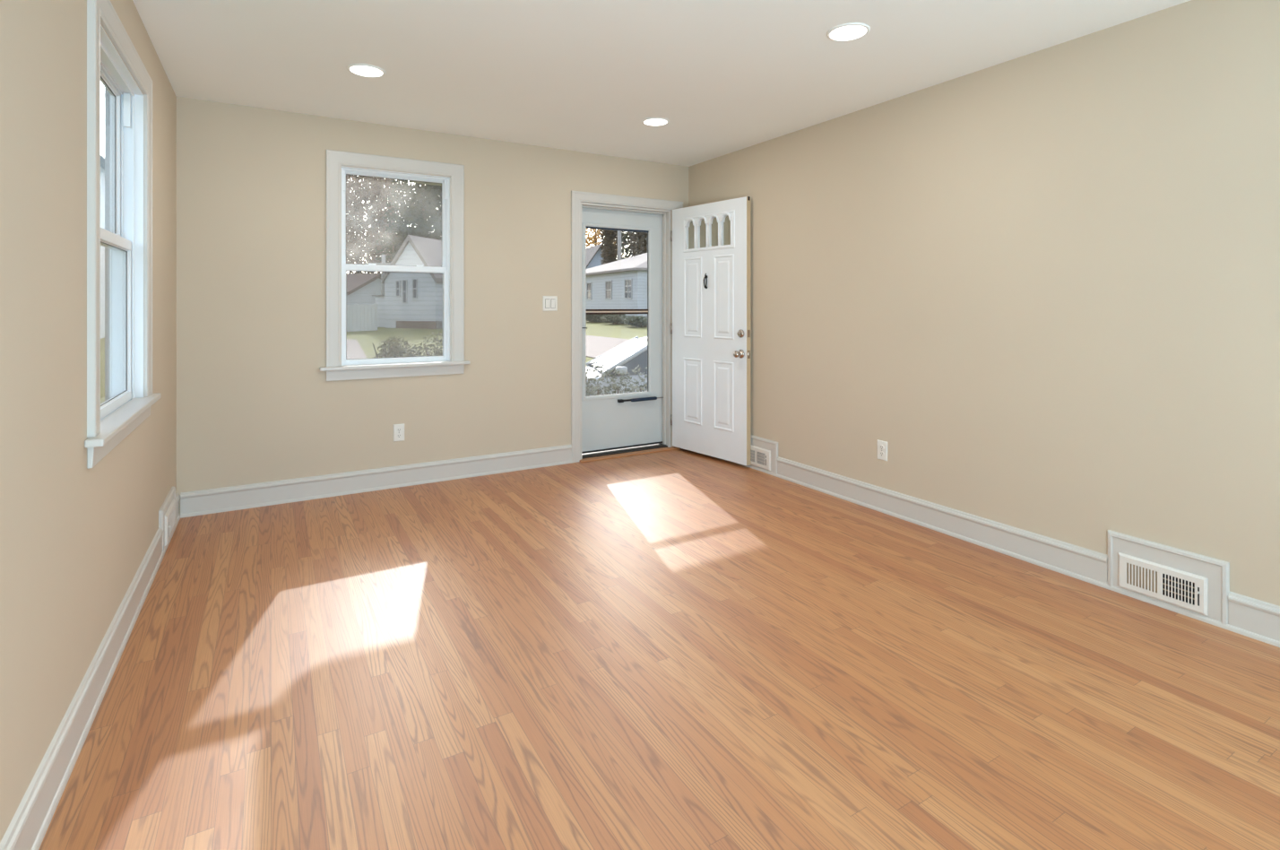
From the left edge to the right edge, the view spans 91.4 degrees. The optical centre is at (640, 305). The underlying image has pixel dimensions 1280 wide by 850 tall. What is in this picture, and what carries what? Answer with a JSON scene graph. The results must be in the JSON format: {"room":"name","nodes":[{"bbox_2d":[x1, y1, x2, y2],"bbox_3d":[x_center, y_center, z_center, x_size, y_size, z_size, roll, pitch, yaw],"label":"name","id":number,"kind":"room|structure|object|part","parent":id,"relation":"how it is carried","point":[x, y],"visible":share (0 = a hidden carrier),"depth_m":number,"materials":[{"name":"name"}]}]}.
{"room":"empty living room","nodes":[
{"label":"empty living room","id":0,"kind":"room"},
{"bbox_2d":[0,0,176,842],"bbox_3d":[-1.034,0.011,0.715,0.108,2.440,6.683,0,0,-31],"label":"wall","id":1,"kind":"structure","parent":0,"point":[74,537],"depth_m":1.58,"materials":[{"name":"beige paint"}]},
{"bbox_2d":[0,492,180,849],"bbox_3d":[-0.979,1.160,0.748,0.020,0.142,6.683,0,0,-31],"label":"baseboard","id":2,"kind":"structure","parent":1,"relation":"attached to","point":[28,827],"depth_m":1.72,"materials":[{"name":"white paint"}]},
{"bbox_2d":[84,0,161,467],"bbox_3d":[-1.954,-0.236,2.292,0.178,1.575,1.125,0,0,-31],"label":"window","id":3,"kind":"structure","parent":1,"relation":"in","point":[126,237],"depth_m":2.62,"materials":[{"name":"white paint"}]},
{"bbox_3d":[-2.018,-0.236,2.251,0.025,1.575,1.110,0,0,-31],"label":"outside trim","id":4,"kind":"part","parent":3,"relation":"part of","materials":[{"name":"white wood"}]},
{"bbox_3d":[-1.990,-0.565,2.268,0.028,0.663,0.854,0,0,-31],"label":"sash","id":5,"kind":"part","parent":3,"relation":"part of","materials":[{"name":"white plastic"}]},
{"bbox_3d":[-1.960,0.065,2.286,0.028,0.671,0.854,0,0,-31],"label":"sash","id":6,"kind":"part","parent":3,"relation":"part of","materials":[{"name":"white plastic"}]},
{"bbox_3d":[-1.962,-0.236,2.284,0.110,1.335,0.870,0,0,-31],"label":"frame","id":7,"kind":"part","parent":3,"relation":"part of","materials":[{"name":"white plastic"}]},
{"bbox_3d":[-1.910,0.408,2.318,0.075,0.024,1.125,0,0,-31],"label":"sill","id":8,"kind":"part","parent":3,"relation":"part of","materials":[{"name":"white paint"}]},
{"bbox_2d":[158,486,176,554],"bbox_3d":[-2.466,1.119,3.265,0.020,0.225,0.470,0,0,-31],"label":"trim","id":9,"kind":"structure","parent":1,"relation":"attached to","point":[171,495],"depth_m":3.15,"materials":[{"name":"white paint"}]},
{"bbox_2d":[164,499,175,545],"bbox_3d":[-2.454,1.131,3.271,0.021,0.151,0.320,0,0,-31],"label":"air vent","id":10,"kind":"object","parent":1,"relation":"attached to","point":[169,517],"visible":1,"depth_m":3.21,"materials":[{"name":"white metal"}]},
{"bbox_2d":[176,96,688,513],"bbox_3d":[-1.174,0.011,4.612,3.955,2.440,0.170,0,0,-31],"label":"wall","id":11,"kind":"structure","parent":0,"point":[255,402],"depth_m":4.00,"materials":[{"name":"beige paint"}]},
{"bbox_2d":[180,444,571,518],"bbox_3d":[-1.599,1.160,4.251,2.476,0.142,0.020,0,0,-31],"label":"baseboard","id":12,"kind":"structure","parent":11,"relation":"attached to","point":[269,493],"depth_m":4.11,"materials":[{"name":"white paint"}]},
{"bbox_2d":[319,149,470,380],"bbox_3d":[-1.678,-0.236,4.303,0.955,1.575,0.240,0,0,-31],"label":"window","id":13,"kind":"structure","parent":11,"relation":"in","point":[338,367],"depth_m":4.23,"materials":[{"name":"white paint"}]},
{"bbox_3d":[-1.687,-0.565,4.313,0.684,0.663,0.028,0,0,-31],"label":"sash","id":14,"kind":"part","parent":13,"relation":"part of","materials":[{"name":"white plastic"}]},
{"bbox_3d":[-1.636,0.408,4.232,0.955,0.024,0.075,0,0,-31],"label":"sill","id":15,"kind":"part","parent":13,"relation":"part of","materials":[{"name":"white paint"}]},
{"bbox_3d":[-1.668,0.065,4.282,0.684,0.671,0.028,0,0,-31],"label":"sash","id":16,"kind":"part","parent":13,"relation":"part of","materials":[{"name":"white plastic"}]},
{"bbox_3d":[-1.686,-0.236,4.311,0.700,1.335,0.172,0,0,-31],"label":"frame","id":17,"kind":"part","parent":13,"relation":"part of","materials":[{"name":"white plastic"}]},
{"bbox_2d":[393,423,404,441],"bbox_3d":[-1.634,0.865,4.236,0.072,0.116,0.009,0,0,-31],"label":"wall outlet","id":18,"kind":"object","parent":11,"relation":"attached to","point":[398,428],"visible":1,"depth_m":4.23,"materials":[{"name":"white plastic"}]},
{"bbox_2d":[408,180,441,185],"bbox_3d":[-0.633,-1.224,5.970,2.815,0.110,1.617,0,0,-31],"label":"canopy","id":19,"kind":"object","parent":11,"relation":"attached to","point":[418,182],"visible":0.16,"depth_m":6.00,"materials":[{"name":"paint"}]},
{"bbox_2d":[542,295,557,311],"bbox_3d":[-0.688,-0.012,4.793,0.120,0.116,0.012,0,0,-31],"label":"light switch","id":20,"kind":"object","parent":11,"relation":"attached to","point":[549,303],"visible":1,"depth_m":4.79,"materials":[{"name":"white plastic"}]},
{"bbox_2d":[581,207,663,453],"bbox_3d":[-0.147,0.201,5.229,0.842,2.001,0.080,0,0,-31],"label":"door","id":21,"kind":"structure","parent":11,"relation":"in","point":[613,421],"depth_m":5.28,"materials":[{"name":"metal"}]},
{"bbox_3d":[-0.190,0.055,5.233,0.603,0.044,0.018,0,0,-31],"label":"glass rail","id":22,"kind":"part","parent":21,"relation":"part of","materials":[{"name":"brown metal"}]},
{"bbox_3d":[-0.188,-0.632,5.229,0.603,0.015,0.016,0,0,-31],"label":"rail","id":23,"kind":"part","parent":21,"relation":"part of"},
{"bbox_3d":[-0.182,0.053,5.219,0.663,1.448,0.018,0,0,-31],"label":"glazing frame","id":24,"kind":"part","parent":21,"relation":"part of","materials":[{"name":"metal"}]},
{"bbox_2d":[581,442,667,458],"bbox_3d":[-0.166,1.227,5.249,0.853,0.048,0.200,0,0,-31],"label":"threshold","id":25,"kind":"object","parent":11,"relation":"attached to","point":[655,445],"depth_m":5.19,"materials":[{"name":"silver metal"}]},
{"bbox_2d":[580,201,670,458],"bbox_3d":[-0.152,0.207,5.228,0.857,2.047,0.190,0,0,-31],"label":"trim","id":26,"kind":"structure","parent":11,"relation":"attached to","point":[666,213],"depth_m":5.37,"materials":[{"name":"white paint"}]},
{"bbox_2d":[570,190,683,462],"bbox_3d":[-0.082,0.169,5.148,1.053,2.125,0.019,0,0,-31],"label":"trim","id":27,"kind":"structure","parent":11,"relation":"attached to","point":[576,196],"depth_m":4.90,"materials":[{"name":"white paint"}]},
{"bbox_2d":[579,446,679,462],"bbox_3d":[-0.076,1.225,5.145,0.927,0.012,0.070,0,0,-31],"label":"threshold","id":28,"kind":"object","parent":11,"relation":"attached to","point":[616,455],"depth_m":5.11,"materials":[{"name":"brown wood"}]},
{"bbox_2d":[670,196,750,465],"bbox_3d":[0.528,0.193,5.004,0.115,2.019,0.860,0,0,-38],"label":"door","id":29,"kind":"structure","parent":11,"relation":"in","point":[710,327],"depth_m":4.97,"materials":[{"name":"white paint"}]},
{"bbox_3d":[0.437,-0.584,5.175,0.004,0.243,0.104,0,0,-38],"label":"arched pane","id":30,"kind":"part","parent":29,"relation":"part of","materials":[{"name":"clear glass"}]},
{"bbox_3d":[0.432,0.707,5.144,0.011,0.536,0.220,0,0,-38],"label":"raised panel","id":31,"kind":"part","parent":29,"relation":"part of","materials":[{"name":"white paint"}]},
{"bbox_3d":[0.434,-0.063,5.142,0.011,0.656,0.216,0,0,-38],"label":"raised panel","id":32,"kind":"part","parent":29,"relation":"part of","materials":[{"name":"white paint"}]},
{"bbox_3d":[0.522,-0.584,5.069,0.004,0.243,0.104,0,0,-38],"label":"arched pane","id":33,"kind":"part","parent":29,"relation":"part of","materials":[{"name":"clear glass"}]},
{"bbox_3d":[0.540,-0.592,5.000,0.017,0.252,0.517,0,0,-38],"label":"arch moulding","id":34,"kind":"part","parent":29,"relation":"part of","materials":[{"name":"white paint"}]},
{"bbox_3d":[0.605,-0.584,4.964,0.004,0.243,0.104,0,0,-38],"label":"arched pane","id":35,"kind":"part","parent":29,"relation":"part of","materials":[{"name":"clear glass"}]},
{"bbox_3d":[0.650,0.707,4.870,0.011,0.536,0.214,0,0,-38],"label":"raised panel","id":36,"kind":"part","parent":29,"relation":"part of","materials":[{"name":"white paint"}]},
{"bbox_3d":[0.651,-0.063,4.869,0.011,0.656,0.214,0,0,-38],"label":"raised panel","id":37,"kind":"part","parent":29,"relation":"part of","materials":[{"name":"white paint"}]},
{"bbox_3d":[0.688,-0.584,4.860,0.004,0.243,0.104,0,0,-38],"label":"arched pane","id":38,"kind":"part","parent":29,"relation":"part of","materials":[{"name":"clear glass"}]},
{"bbox_3d":[0.738,0.369,4.709,0.075,0.066,0.067,0,0,-31],"label":"knob","id":39,"kind":"part","parent":29,"relation":"part of","materials":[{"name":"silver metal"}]},
{"bbox_3d":[0.820,0.293,4.694,0.024,0.215,0.011,0,0,-38],"label":"latch plate","id":40,"kind":"part","parent":29,"relation":"part of","materials":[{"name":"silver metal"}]},
{"bbox_2d":[38,447,1279,849],"bbox_3d":[0.569,1.291,1.662,3.955,0.120,7.023,0,0,-31],"label":"floor","id":41,"kind":"structure","parent":0,"point":[675,649],"depth_m":2.03,"materials":[{"name":"brown wood"}]},
{"bbox_2d":[132,0,1190,166],"bbox_3d":[0.569,-1.284,1.662,3.955,0.150,7.023,0,0,-31],"label":"ceiling","id":42,"kind":"structure","parent":0,"point":[727,76],"depth_m":3.01,"materials":[{"name":"paint"}]},
{"bbox_2d":[346,63,385,77],"bbox_3d":[-1.409,-1.206,3.218,0.184,0.006,0.184,0,0,-31],"label":"recessed light","id":43,"kind":"object","parent":42,"relation":"in","point":[364,70],"visible":1,"depth_m":3.20,"materials":[{"name":"paint"}]},
{"bbox_2d":[641,117,669,126],"bbox_3d":[0.104,-1.206,4.114,0.184,0.006,0.184,0,0,-31],"label":"recessed light","id":44,"kind":"object","parent":42,"relation":"in","point":[651,121],"visible":1,"depth_m":4.10,"materials":[{"name":"paint"}]},
{"bbox_2d":[826,22,870,41],"bbox_3d":[0.921,-1.206,2.765,0.184,0.006,0.184,0,0,-31],"label":"recessed light","id":45,"kind":"object","parent":42,"relation":"in","point":[850,31],"visible":1,"depth_m":2.75,"materials":[{"name":"paint"}]},
{"bbox_2d":[688,0,1279,605],"bbox_3d":[2.198,0.011,2.625,0.170,2.440,6.683,0,0,-31],"label":"wall","id":46,"kind":"structure","parent":0,"point":[1048,280],"depth_m":2.92,"materials":[{"name":"beige paint"}]},
{"bbox_2d":[738,434,778,475],"bbox_3d":[0.875,1.109,4.677,0.020,0.245,0.438,0,0,-31],"label":"trim","id":47,"kind":"structure","parent":46,"relation":"attached to","point":[772,445],"depth_m":4.57,"materials":[{"name":"white paint"}]},
{"bbox_2d":[750,444,770,470],"bbox_3d":[0.865,1.132,4.669,0.021,0.146,0.310,0,0,-31],"label":"air vent","id":48,"kind":"object","parent":46,"relation":"attached to","point":[764,455],"visible":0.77,"depth_m":4.62,"materials":[{"name":"white metal"}]},
{"bbox_2d":[877,439,887,460],"bbox_3d":[1.444,0.867,3.727,0.009,0.116,0.072,0,0,-31],"label":"wall outlet","id":49,"kind":"object","parent":46,"relation":"attached to","point":[882,445],"visible":1,"depth_m":3.72,"materials":[{"name":"white plastic"}]},
{"bbox_2d":[733,456,1279,647],"bbox_3d":[2.117,1.160,2.577,0.020,0.142,6.683,0,0,-31],"label":"baseboard","id":50,"kind":"structure","parent":46,"relation":"attached to","point":[1249,617],"depth_m":3.13,"materials":[{"name":"white paint"}]},
{"bbox_2d":[1118,552,1207,615],"bbox_3d":[2.119,1.132,2.546,0.021,0.146,0.296,0,0,-31],"label":"air vent","id":51,"kind":"object","parent":46,"relation":"attached to","point":[1149,578],"visible":1,"depth_m":2.54,"materials":[{"name":"white metal"}]},
{"bbox_2d":[1106,529,1229,629],"bbox_3d":[2.135,1.105,2.545,0.020,0.252,0.400,0,0,-31],"label":"trim","id":52,"kind":"structure","parent":46,"relation":"attached to","point":[1216,571],"depth_m":2.50,"materials":[{"name":"white paint"}]},
{"label":"outside","id":53,"kind":"structure","parent":0,"visible":0},
{"bbox_2d":[100,311,647,404],"bbox_3d":[-10.996,-0.546,48.094,150.000,5.054,118.000,0,0,-31],"label":"lawn","id":54,"kind":"structure","parent":53,"point":[365,339],"depth_m":23.37,"materials":[{"name":"green plant"}]},
{"bbox_2d":[100,155,104,338],"bbox_3d":[-17.402,-2.569,13.528,6.600,9.200,31.600,0,0,-31],"label":"house","id":55,"kind":"structure","parent":54,"relation":"on","point":[102,160],"depth_m":22.42,"materials":[{"name":"white"}]},
{"bbox_2d":[345,178,363,273],"bbox_3d":[-29.984,-7.427,60.117,6.626,15.124,6.837,0,0,-31],"label":"broad tree","id":56,"kind":"object","parent":54,"relation":"on","point":[354,261],"visible":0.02,"depth_m":60.49,"materials":[{"name":"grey plant"}]},
{"bbox_2d":[346,303,377,331],"bbox_3d":[-11.643,0.683,25.555,1.670,1.497,0.162,0,0,-37],"label":"fence","id":57,"kind":"object","parent":54,"relation":"on","point":[357,315],"visible":0.48,"depth_m":25.62,"materials":[{"name":"white wood"}]},
{"bbox_2d":[346,273,380,308],"bbox_3d":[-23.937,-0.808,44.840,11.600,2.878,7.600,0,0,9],"label":"house","id":58,"kind":"structure","parent":54,"relation":"on","point":[360,287],"depth_m":42.67,"materials":[{"name":"white"}]},
{"bbox_2d":[345,174,399,273],"bbox_3d":[-23.636,-6.379,52.137,6.869,13.566,6.618,0,0,-31],"label":"broad tree","id":59,"kind":"object","parent":54,"relation":"on","point":[366,194],"visible":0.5,"depth_m":51.31,"materials":[{"name":"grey plant"}]},
{"bbox_2d":[364,254,390,294],"bbox_3d":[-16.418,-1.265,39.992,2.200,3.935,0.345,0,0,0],"label":"utility pole","id":60,"kind":"object","parent":54,"relation":"on","point":[383,255],"visible":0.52,"depth_m":39.87,"materials":[{"name":"grey wood"}]},
{"bbox_3d":[-16.418,-1.265,40.000,0.328,3.935,0.328,0,0,-31],"label":"post","id":61,"kind":"part","parent":60,"relation":"part of","materials":[{"name":"grey wood"}]},
{"bbox_2d":[359,177,410,258],"bbox_3d":[-26.416,-8.395,65.919,6.728,16.540,6.910,0,0,-31],"label":"broad tree","id":62,"kind":"object","parent":54,"relation":"on","point":[390,190],"visible":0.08,"depth_m":64.50,"materials":[{"name":"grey plant"}]},
{"bbox_2d":[371,335,407,357],"bbox_3d":[-5.093,1.139,12.610,0.804,1.058,0.698,0,0,-31],"label":"shrub","id":63,"kind":"object","parent":54,"relation":"on","point":[395,339],"visible":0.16,"depth_m":12.54,"materials":[{"name":"green plant"}]},
{"bbox_2d":[378,337,432,357],"bbox_3d":[-3.201,1.236,8.545,0.932,1.596,0.877,0,0,-31],"label":"shrub","id":64,"kind":"object","parent":54,"relation":"on","point":[409,352],"visible":0.11,"depth_m":8.44,"materials":[{"name":"green plant"}]},
{"bbox_2d":[371,234,442,328],"bbox_3d":[-8.288,-0.801,30.263,5.620,4.464,7.400,0,0,16],"label":"gabled house","id":65,"kind":"structure","parent":54,"relation":"on","point":[414,300],"depth_m":27.02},
{"bbox_3d":[-10.181,-0.593,27.053,0.155,0.930,0.018,0,0,16],"label":"pane","id":66,"kind":"part","parent":65,"relation":"part of","materials":[{"name":"grey glass"}]},
{"bbox_3d":[-9.688,-0.710,26.910,0.174,0.775,0.018,0,0,16],"label":"pane","id":67,"kind":"part","parent":65,"relation":"part of","materials":[{"name":"grey glass"}]},
{"bbox_2d":[374,179,441,265],"bbox_3d":[-15.979,-5.775,46.021,6.798,12.762,6.904,0,0,-31],"label":"broad tree","id":68,"kind":"object","parent":54,"relation":"on","point":[418,213],"visible":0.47,"depth_m":44.42,"materials":[{"name":"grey plant"}]},
{"bbox_2d":[414,332,442,356],"bbox_3d":[-3.265,1.161,10.642,1.103,1.458,1.050,0,0,-31],"label":"shrub","id":69,"kind":"object","parent":54,"relation":"on","point":[436,351],"visible":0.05,"depth_m":10.57,"materials":[{"name":"green plant"}]},
{"bbox_2d":[585,243,603,268],"bbox_3d":[-6.830,-4.019,84.181,6.775,7.499,11.276,0,0,-31],"label":"gabled house","id":70,"kind":"structure","parent":54,"relation":"on","point":[592,257],"depth_m":79.94,"materials":[{"name":"blue"}]},
{"bbox_2d":[585,314,604,322],"bbox_3d":[-2.358,0.556,30.982,1.487,0.700,1.205,0,0,1],"label":"shrub","id":71,"kind":"object","parent":54,"relation":"on","point":[594,318],"visible":0.55,"depth_m":30.67,"materials":[{"name":"green plant"}]},
{"bbox_2d":[585,228,627,258],"bbox_3d":[-6.887,-8.426,95.044,10.825,14.093,10.423,0,0,-31],"label":"autumn tree","id":72,"kind":"object","parent":54,"relation":"on","point":[594,239],"visible":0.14,"depth_m":94.07,"materials":[{"name":"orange plant"}]},
{"bbox_2d":[599,229,624,264],"bbox_3d":[-3.125,-6.340,72.005,3.042,11.963,3.026,0,0,13],"label":"broad tree","id":73,"kind":"object","parent":54,"relation":"on","point":[609,255],"visible":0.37,"depth_m":71.36,"materials":[{"name":"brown plant"}]},
{"bbox_2d":[600,313,631,324],"bbox_3d":[-1.131,0.582,29.520,1.465,0.758,1.368,0,0,36],"label":"shrub","id":74,"kind":"object","parent":54,"relation":"on","point":[609,318],"visible":0.73,"depth_m":29.26,"materials":[{"name":"green plant"}]},
{"bbox_2d":[585,252,647,318],"bbox_3d":[1.330,-1.319,37.935,8.700,5.100,12.834,0,0,-27],"label":"house","id":75,"kind":"structure","parent":54,"relation":"on","point":[620,284],"depth_m":34.42,"materials":[{"name":"grey"}]},
{"bbox_3d":[-3.055,-0.854,37.690,0.018,0.930,0.630,0,0,-27],"label":"pane","id":76,"kind":"part","parent":75,"relation":"part of","materials":[{"name":"grey glass"}]},
{"bbox_3d":[-1.751,-0.854,35.156,0.018,0.930,0.730,0,0,-27],"label":"pane","id":77,"kind":"part","parent":75,"relation":"part of","materials":[{"name":"grey glass"}]},
{"bbox_3d":[-0.603,-0.854,32.924,0.018,0.930,0.750,0,0,-27],"label":"pane","id":78,"kind":"part","parent":75,"relation":"part of","materials":[{"name":"grey glass"}]},
{"bbox_2d":[585,336,647,396],"bbox_3d":[0.398,1.202,9.900,4.400,1.448,1.940,0,0,-13],"label":"car","id":79,"kind":"object","parent":54,"relation":"on","point":[627,356],"visible":0.12,"depth_m":9.09,"materials":[{"name":"white paint"}]},
{"bbox_2d":[585,362,647,396],"bbox_3d":[-0.220,1.308,6.348,3.002,1.451,0.679,0,0,0],"label":"hedge","id":80,"kind":"object","parent":54,"relation":"on","point":[614,386],"visible":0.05,"depth_m":6.30,"materials":[{"name":"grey plant"}]},
{"bbox_2d":[617,230,621,260],"bbox_3d":[-1.419,-2.948,42.992,2.200,7.101,0.345,0,0,0],"label":"utility pole","id":81,"kind":"object","parent":54,"relation":"on","point":[618,231],"visible":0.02,"depth_m":42.90,"materials":[{"name":"grey wood"}]},
{"bbox_2d":[615,230,642,260],"bbox_3d":[0.299,-6.379,66.048,6.606,12.509,6.749,0,0,-31],"label":"broad tree","id":82,"kind":"object","parent":54,"relation":"on","point":[624,236],"visible":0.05,"depth_m":64.19,"materials":[{"name":"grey plant"}]},
{"bbox_2d":[622,315,647,327],"bbox_3d":[-0.127,0.719,27.970,1.402,0.610,1.476,0,0,-31],"label":"shrub","id":83,"kind":"object","parent":54,"relation":"on","point":[640,321],"visible":0.95,"depth_m":27.53,"materials":[{"name":"green plant"}]},
{"bbox_2d":[625,231,647,256],"bbox_3d":[1.730,-5.726,54.989,6.216,12.058,6.060,0,0,13],"label":"broad tree","id":84,"kind":"object","parent":54,"relation":"on","point":[642,237],"visible":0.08,"depth_m":53.48,"materials":[{"name":"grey plant"}]},
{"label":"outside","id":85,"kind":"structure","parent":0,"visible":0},
{"bbox_2d":[585,335,629,358],"bbox_3d":[-1.571,1.324,20.302,3.971,0.590,12.541,0,0,-31],"label":"driveway","id":86,"kind":"structure","parent":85,"point":[595,346],"depth_m":19.73,"materials":[{"name":"white concrete"}]},
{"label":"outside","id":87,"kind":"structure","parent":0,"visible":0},
{"bbox_2d":[346,338,367,359],"bbox_3d":[-8.795,1.415,18.054,1.577,0.552,12.073,0,0,-28],"label":"footpath","id":88,"kind":"structure","parent":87,"point":[354,350],"depth_m":17.94,"materials":[{"name":"white concrete"}]}
]}

